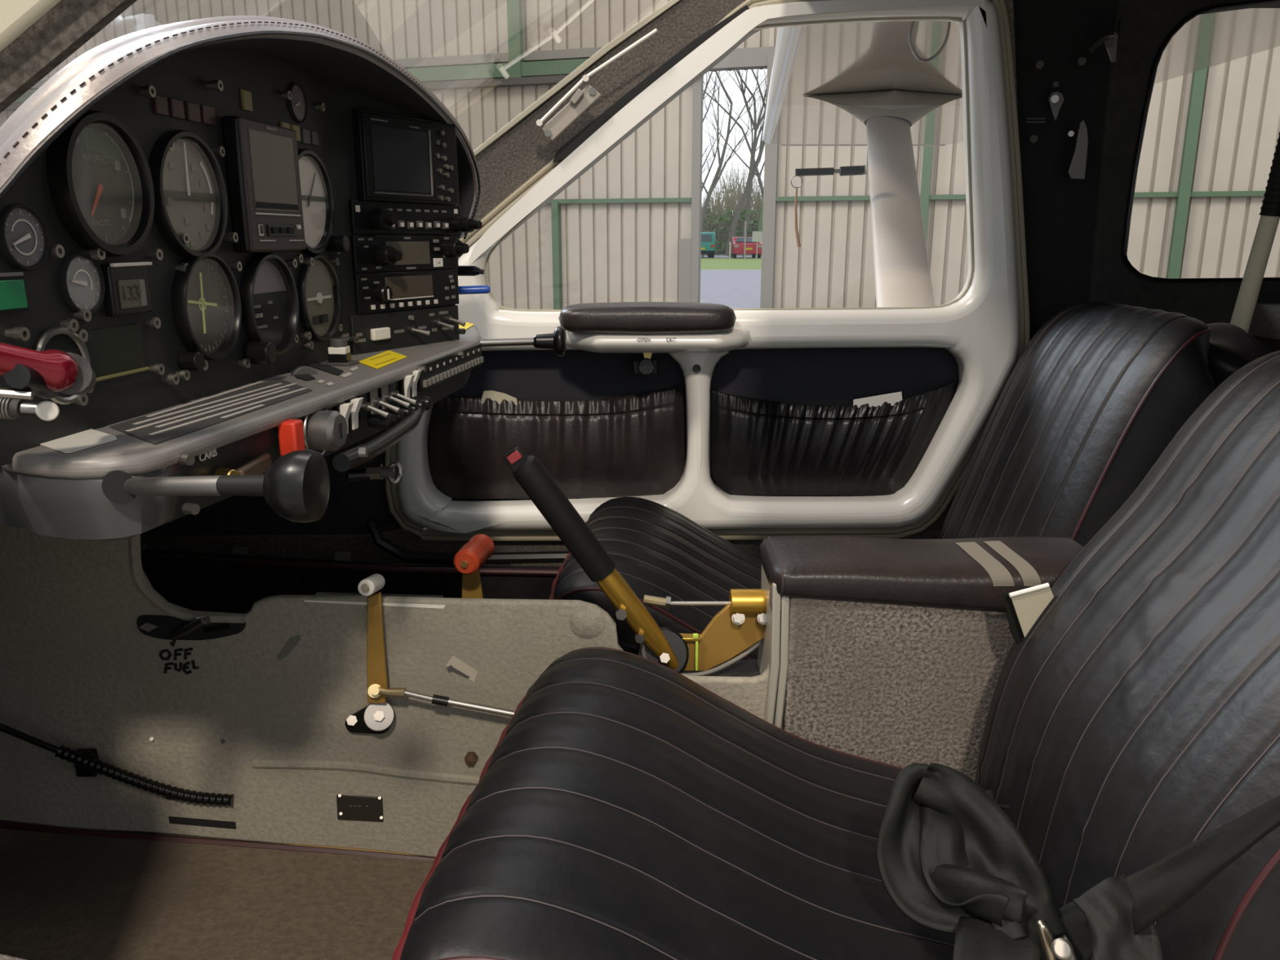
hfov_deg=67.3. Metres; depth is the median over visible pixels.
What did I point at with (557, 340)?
lever
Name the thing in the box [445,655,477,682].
tape
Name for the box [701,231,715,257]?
van
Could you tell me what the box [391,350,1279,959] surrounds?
seat
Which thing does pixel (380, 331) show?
switch panel
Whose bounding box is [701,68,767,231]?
bare tree
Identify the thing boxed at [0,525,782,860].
tunnel
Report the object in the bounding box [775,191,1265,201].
trim
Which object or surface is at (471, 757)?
bolt
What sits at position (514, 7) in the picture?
trim
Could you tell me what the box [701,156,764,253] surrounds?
thicket
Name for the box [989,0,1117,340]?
wall pillar
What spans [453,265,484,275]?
marker
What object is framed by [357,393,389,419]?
toggle switch
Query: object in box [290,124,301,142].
warning lamp
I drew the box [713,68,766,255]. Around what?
bare tree
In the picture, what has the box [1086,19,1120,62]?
anchor
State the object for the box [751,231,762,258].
sign board
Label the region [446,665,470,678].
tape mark
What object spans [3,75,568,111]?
trim
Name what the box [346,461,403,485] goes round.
rod
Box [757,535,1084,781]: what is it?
box
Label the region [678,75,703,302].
trim
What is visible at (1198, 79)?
trim
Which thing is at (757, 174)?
bare tree
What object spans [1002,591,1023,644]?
strap
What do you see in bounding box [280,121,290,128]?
warning lamp
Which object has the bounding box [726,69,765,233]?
bare tree
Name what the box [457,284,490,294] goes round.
pen
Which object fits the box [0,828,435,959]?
floor
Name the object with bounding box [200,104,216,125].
warning lamp
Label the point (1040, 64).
button
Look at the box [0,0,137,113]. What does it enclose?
trim
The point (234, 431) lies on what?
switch
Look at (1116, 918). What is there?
belt
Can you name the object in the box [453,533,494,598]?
lever
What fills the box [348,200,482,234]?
panel
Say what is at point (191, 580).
footwell
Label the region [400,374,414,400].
rocker switch
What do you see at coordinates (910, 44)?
hanging cable
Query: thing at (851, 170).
probe
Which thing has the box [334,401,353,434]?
rocker switch
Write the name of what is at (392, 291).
transponder
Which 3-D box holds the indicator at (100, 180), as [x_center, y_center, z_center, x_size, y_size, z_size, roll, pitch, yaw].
[-0.342,-0.188,0.614,0.013,0.089,0.089,1,14,6]
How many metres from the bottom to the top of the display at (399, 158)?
0.089 m
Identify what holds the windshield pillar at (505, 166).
attached to the wall at (1145, 24)
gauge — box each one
[0,203,49,271]
[57,252,105,313]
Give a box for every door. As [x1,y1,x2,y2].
[396,0,1019,533]
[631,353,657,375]
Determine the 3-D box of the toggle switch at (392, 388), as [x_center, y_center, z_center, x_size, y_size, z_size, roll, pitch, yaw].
[-0.222,-0.080,0.899,0.023,0.023,0.014,2,14,7]
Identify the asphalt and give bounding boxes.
[700,269,761,308]
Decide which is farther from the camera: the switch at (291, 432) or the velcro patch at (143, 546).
the velcro patch at (143, 546)
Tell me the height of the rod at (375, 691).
0.043 m
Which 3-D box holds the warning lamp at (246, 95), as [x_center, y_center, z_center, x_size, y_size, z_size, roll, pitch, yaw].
[-0.325,-0.314,0.795,0.003,0.016,0.014,1,14,6]
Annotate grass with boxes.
[700,257,761,269]
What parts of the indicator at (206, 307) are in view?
knob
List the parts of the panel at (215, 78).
recessed tray slot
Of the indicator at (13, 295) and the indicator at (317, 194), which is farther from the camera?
the indicator at (317, 194)
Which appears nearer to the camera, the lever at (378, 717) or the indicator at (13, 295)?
the indicator at (13, 295)
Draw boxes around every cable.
[0,723,234,806]
[640,638,763,675]
[907,21,951,62]
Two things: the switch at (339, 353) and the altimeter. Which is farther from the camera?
the switch at (339, 353)
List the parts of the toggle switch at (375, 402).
plate, toggle lever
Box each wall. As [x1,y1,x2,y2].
[0,0,1279,309]
[140,0,1279,566]
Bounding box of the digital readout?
[99,262,152,316]
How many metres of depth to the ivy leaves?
72.50 m
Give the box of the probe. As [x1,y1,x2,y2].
[790,164,866,247]
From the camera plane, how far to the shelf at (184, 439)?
0.65 m
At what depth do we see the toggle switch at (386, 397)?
0.88 m
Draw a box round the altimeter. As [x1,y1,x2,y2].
[147,129,227,257]
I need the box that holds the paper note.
[480,390,517,404]
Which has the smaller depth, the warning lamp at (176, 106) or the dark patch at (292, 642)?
the warning lamp at (176, 106)
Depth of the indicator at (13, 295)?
0.54 m
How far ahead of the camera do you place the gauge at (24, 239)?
0.55 m
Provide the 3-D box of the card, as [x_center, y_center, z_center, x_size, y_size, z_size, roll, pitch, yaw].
[0.403,-0.136,1.629,0.084,0.028,0.002,0,14,0]
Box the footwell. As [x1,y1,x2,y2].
[141,548,560,613]
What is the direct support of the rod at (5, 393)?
attached to the handle
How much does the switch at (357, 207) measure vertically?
0.007 m
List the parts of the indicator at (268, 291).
knob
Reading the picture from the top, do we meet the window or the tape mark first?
the window
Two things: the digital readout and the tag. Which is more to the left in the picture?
the digital readout
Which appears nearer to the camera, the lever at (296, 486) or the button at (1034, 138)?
the lever at (296, 486)
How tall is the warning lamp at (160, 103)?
0.013 m
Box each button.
[1029,134,1038,142]
[1035,60,1044,69]
[1077,57,1086,66]
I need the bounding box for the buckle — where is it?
[1036,919,1077,959]
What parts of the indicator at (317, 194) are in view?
knob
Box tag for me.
[1008,582,1053,637]
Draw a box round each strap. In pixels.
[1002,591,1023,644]
[1067,120,1088,179]
[1230,132,1279,332]
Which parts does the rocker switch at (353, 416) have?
frame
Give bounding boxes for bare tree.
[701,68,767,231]
[702,68,767,199]
[702,71,733,255]
[702,71,737,173]
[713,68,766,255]
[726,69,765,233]
[751,68,766,255]
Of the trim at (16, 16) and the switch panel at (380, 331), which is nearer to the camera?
the trim at (16, 16)
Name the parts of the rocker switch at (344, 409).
frame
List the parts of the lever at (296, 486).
knob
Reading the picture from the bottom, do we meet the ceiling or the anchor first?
the anchor
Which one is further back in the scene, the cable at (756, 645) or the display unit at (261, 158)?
the cable at (756, 645)
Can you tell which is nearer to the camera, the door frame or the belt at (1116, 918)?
the belt at (1116, 918)
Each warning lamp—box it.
[152,94,168,115]
[168,97,185,119]
[184,101,200,123]
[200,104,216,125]
[240,88,253,111]
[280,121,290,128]
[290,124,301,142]
[300,128,311,144]
[309,130,318,146]
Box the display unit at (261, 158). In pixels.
[222,115,306,252]
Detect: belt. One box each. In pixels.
[875,762,1066,959]
[1058,795,1279,959]
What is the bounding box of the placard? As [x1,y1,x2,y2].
[1026,117,1045,123]
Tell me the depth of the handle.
0.49 m
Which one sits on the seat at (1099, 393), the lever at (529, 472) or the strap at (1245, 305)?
the strap at (1245, 305)
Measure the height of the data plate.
0.036 m
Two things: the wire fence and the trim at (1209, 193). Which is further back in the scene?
the wire fence
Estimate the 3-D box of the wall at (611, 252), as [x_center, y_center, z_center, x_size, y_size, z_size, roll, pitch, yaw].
[0.022,-4.745,10.223,24.000,6.800,0.154,4,15,16]
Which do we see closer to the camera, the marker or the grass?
the marker
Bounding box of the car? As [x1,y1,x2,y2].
[727,236,761,257]
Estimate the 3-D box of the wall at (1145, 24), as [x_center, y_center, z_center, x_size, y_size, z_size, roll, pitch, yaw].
[0.139,-0.024,1.698,3.312,1.596,0.075,0,14,0]
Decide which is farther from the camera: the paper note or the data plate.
the paper note
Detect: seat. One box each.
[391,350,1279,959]
[548,300,1271,658]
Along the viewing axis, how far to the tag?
0.96 m
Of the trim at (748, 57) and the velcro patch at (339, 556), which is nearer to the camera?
the velcro patch at (339, 556)
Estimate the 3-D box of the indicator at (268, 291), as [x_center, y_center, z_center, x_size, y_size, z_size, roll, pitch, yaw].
[-0.316,-0.151,0.835,0.023,0.091,0.093,1,14,6]
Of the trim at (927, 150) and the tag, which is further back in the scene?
the trim at (927, 150)
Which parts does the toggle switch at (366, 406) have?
plate, toggle lever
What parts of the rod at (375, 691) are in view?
rod, rod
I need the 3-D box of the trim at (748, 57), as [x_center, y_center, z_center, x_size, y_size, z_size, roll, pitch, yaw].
[0.798,-4.365,9.992,1.781,0.180,0.120,4,15,16]
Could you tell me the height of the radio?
0.038 m
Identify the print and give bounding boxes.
[374,357,396,364]
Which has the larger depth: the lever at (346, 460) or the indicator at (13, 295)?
the lever at (346, 460)
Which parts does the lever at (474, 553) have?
gold arm, red knob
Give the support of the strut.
attached to the aircraft wing
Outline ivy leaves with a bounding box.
[701,208,760,253]
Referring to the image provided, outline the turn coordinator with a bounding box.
[296,253,340,342]
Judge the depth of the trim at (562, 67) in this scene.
10.61 m
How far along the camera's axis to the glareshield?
0.66 m
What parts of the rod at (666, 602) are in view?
rod, rod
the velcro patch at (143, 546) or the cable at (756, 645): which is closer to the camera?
the cable at (756, 645)
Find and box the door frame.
[390,0,1024,536]
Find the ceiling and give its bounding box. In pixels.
[1254,4,1279,8]
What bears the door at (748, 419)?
in the wall at (1145, 24)
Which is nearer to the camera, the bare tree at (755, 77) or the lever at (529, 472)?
the lever at (529, 472)
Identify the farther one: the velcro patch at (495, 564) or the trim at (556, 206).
the trim at (556, 206)
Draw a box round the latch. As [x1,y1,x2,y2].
[536,28,657,141]
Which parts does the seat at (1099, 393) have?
seat, seat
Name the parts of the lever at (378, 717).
pivot plate, white knob, gold arm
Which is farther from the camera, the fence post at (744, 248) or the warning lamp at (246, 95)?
the fence post at (744, 248)
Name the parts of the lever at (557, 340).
knob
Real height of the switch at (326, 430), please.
0.044 m
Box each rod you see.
[0,387,34,399]
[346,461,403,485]
[368,684,515,716]
[642,595,729,608]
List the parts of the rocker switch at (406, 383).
frame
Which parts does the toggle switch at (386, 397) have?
plate, toggle lever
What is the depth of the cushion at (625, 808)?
0.77 m
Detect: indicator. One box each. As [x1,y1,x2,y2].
[0,271,28,312]
[46,110,154,257]
[171,253,241,370]
[239,252,298,364]
[297,148,349,254]
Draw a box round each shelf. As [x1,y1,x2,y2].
[0,325,481,478]
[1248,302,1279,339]
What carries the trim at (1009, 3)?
attached to the wall at (1145, 24)
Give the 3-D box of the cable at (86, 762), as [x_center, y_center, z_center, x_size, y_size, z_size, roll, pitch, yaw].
[-0.596,0.302,1.063,0.273,0.141,0.029,-2,14,-7]
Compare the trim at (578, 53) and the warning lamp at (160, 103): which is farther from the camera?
the trim at (578, 53)
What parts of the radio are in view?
knob, knob, knob, knob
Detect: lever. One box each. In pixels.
[124,449,329,523]
[332,405,422,471]
[345,573,394,733]
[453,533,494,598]
[480,326,566,356]
[503,446,678,669]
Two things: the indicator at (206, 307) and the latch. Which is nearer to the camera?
the indicator at (206, 307)
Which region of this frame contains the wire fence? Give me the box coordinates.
[701,222,762,257]
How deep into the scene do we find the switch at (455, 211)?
1.13 m
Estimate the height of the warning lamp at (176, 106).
0.013 m
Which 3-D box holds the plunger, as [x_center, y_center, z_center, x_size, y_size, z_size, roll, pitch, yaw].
[-0.325,-0.037,0.497,0.047,0.014,0.013,0,14,0]
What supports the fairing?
attached to the aircraft wing
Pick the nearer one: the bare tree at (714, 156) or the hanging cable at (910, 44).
the hanging cable at (910, 44)
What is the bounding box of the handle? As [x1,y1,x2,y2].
[0,326,96,404]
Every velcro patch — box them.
[140,543,146,551]
[334,551,350,560]
[493,564,509,565]
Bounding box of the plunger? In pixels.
[0,397,59,421]
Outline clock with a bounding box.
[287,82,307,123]
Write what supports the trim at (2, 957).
attached to the wall
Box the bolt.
[464,751,478,765]
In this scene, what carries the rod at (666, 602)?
attached to the tunnel
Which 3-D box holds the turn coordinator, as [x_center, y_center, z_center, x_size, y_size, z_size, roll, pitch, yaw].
[-0.312,-0.177,0.937,0.008,0.085,0.085,1,14,6]
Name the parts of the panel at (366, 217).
knob, knob, knob, knob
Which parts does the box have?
edge trim, edge trim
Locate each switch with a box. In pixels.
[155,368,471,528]
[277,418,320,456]
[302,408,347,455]
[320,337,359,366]
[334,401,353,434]
[345,397,363,432]
[355,204,359,212]
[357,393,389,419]
[369,389,399,413]
[380,384,410,409]
[388,382,416,405]
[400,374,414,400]
[409,369,422,398]
[453,208,457,213]
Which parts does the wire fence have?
post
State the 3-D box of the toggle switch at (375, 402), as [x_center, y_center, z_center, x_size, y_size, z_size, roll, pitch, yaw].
[-0.227,-0.070,0.859,0.023,0.023,0.014,2,14,8]
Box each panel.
[0,49,466,466]
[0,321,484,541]
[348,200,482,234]
[350,305,465,355]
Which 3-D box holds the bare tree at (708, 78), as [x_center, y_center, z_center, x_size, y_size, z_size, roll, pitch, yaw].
[4.047,-24.526,68.595,8.196,16.641,5.522,-2,14,-7]
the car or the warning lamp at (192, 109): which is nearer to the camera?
the warning lamp at (192, 109)
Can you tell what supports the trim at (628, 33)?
attached to the wall at (1145, 24)
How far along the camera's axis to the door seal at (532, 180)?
1.57 m
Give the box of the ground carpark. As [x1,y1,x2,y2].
[701,254,761,257]
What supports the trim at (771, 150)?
attached to the wall at (611, 252)
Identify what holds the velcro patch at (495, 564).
attached to the wall at (1145, 24)
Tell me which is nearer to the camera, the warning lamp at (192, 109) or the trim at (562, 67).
the warning lamp at (192, 109)
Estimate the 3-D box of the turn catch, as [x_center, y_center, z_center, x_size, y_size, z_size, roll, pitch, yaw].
[0.653,-0.594,1.506,0.025,0.059,0.019,0,14,0]
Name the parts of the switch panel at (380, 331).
toggle lever, toggle lever, toggle lever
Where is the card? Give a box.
[853,391,902,407]
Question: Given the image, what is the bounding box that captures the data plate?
[336,794,383,822]
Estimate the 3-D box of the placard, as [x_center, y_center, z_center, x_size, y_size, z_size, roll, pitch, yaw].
[0.626,-0.568,1.520,0.030,0.008,0.001,0,14,0]
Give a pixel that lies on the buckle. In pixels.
(1061, 948)
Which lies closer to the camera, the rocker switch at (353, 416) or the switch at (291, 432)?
the switch at (291, 432)
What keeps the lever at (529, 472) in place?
attached to the tunnel
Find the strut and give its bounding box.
[866,115,934,307]
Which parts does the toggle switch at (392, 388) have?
plate, toggle lever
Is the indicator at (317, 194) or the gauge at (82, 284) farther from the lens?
the indicator at (317, 194)
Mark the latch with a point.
(580, 100)
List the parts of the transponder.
knob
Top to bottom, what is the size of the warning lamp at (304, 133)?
0.013 m
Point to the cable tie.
(695, 635)
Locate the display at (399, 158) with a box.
[351,108,458,204]
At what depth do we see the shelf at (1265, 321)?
1.54 m
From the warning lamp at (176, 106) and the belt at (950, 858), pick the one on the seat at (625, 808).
the belt at (950, 858)
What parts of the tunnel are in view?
handle, fuel valve handle, short arm, panel, stick bracket, web plate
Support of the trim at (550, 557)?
attached to the wall at (1145, 24)
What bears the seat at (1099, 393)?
on the floor
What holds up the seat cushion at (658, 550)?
on the seat at (1099, 393)
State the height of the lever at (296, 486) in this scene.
0.039 m
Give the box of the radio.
[350,235,469,272]
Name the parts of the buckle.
frame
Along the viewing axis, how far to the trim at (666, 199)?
10.56 m
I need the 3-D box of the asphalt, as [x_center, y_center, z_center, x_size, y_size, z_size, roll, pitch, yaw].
[10.000,-4.855,24.558,60.000,0.001,32.000,0,14,0]
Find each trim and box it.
[0,0,62,52]
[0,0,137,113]
[0,953,26,959]
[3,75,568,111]
[12,57,589,103]
[29,47,602,89]
[364,518,569,564]
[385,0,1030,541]
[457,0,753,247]
[473,0,680,157]
[506,0,524,77]
[546,197,691,204]
[551,201,562,309]
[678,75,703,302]
[710,46,775,70]
[760,54,778,308]
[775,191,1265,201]
[920,146,933,241]
[1004,0,1017,114]
[1165,67,1207,278]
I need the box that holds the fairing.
[801,89,962,127]
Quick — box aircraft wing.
[762,8,1279,146]
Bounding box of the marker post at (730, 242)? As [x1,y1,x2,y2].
[728,241,731,258]
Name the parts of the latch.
rod, plate, rod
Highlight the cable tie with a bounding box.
[693,633,698,671]
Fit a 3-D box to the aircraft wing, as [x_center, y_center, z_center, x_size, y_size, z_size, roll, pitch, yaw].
[1.091,-1.553,3.733,1.678,0.095,4.510,0,14,0]
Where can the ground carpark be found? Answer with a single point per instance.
(715, 255)
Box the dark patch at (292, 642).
[276,635,300,661]
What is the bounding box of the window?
[1121,0,1279,283]
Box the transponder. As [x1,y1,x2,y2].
[353,269,458,313]
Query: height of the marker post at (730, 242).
1.035 m
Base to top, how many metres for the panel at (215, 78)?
0.325 m
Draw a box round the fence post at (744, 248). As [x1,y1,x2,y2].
[743,221,746,258]
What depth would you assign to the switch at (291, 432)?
0.70 m
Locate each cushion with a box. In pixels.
[400,648,1057,959]
[553,497,761,658]
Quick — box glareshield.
[0,15,480,239]
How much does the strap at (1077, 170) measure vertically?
0.089 m
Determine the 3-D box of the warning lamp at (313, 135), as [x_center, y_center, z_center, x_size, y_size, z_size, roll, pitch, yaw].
[-0.312,-0.327,0.920,0.003,0.013,0.013,1,14,6]
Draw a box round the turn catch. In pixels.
[1048,81,1064,120]
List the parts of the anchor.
clip plate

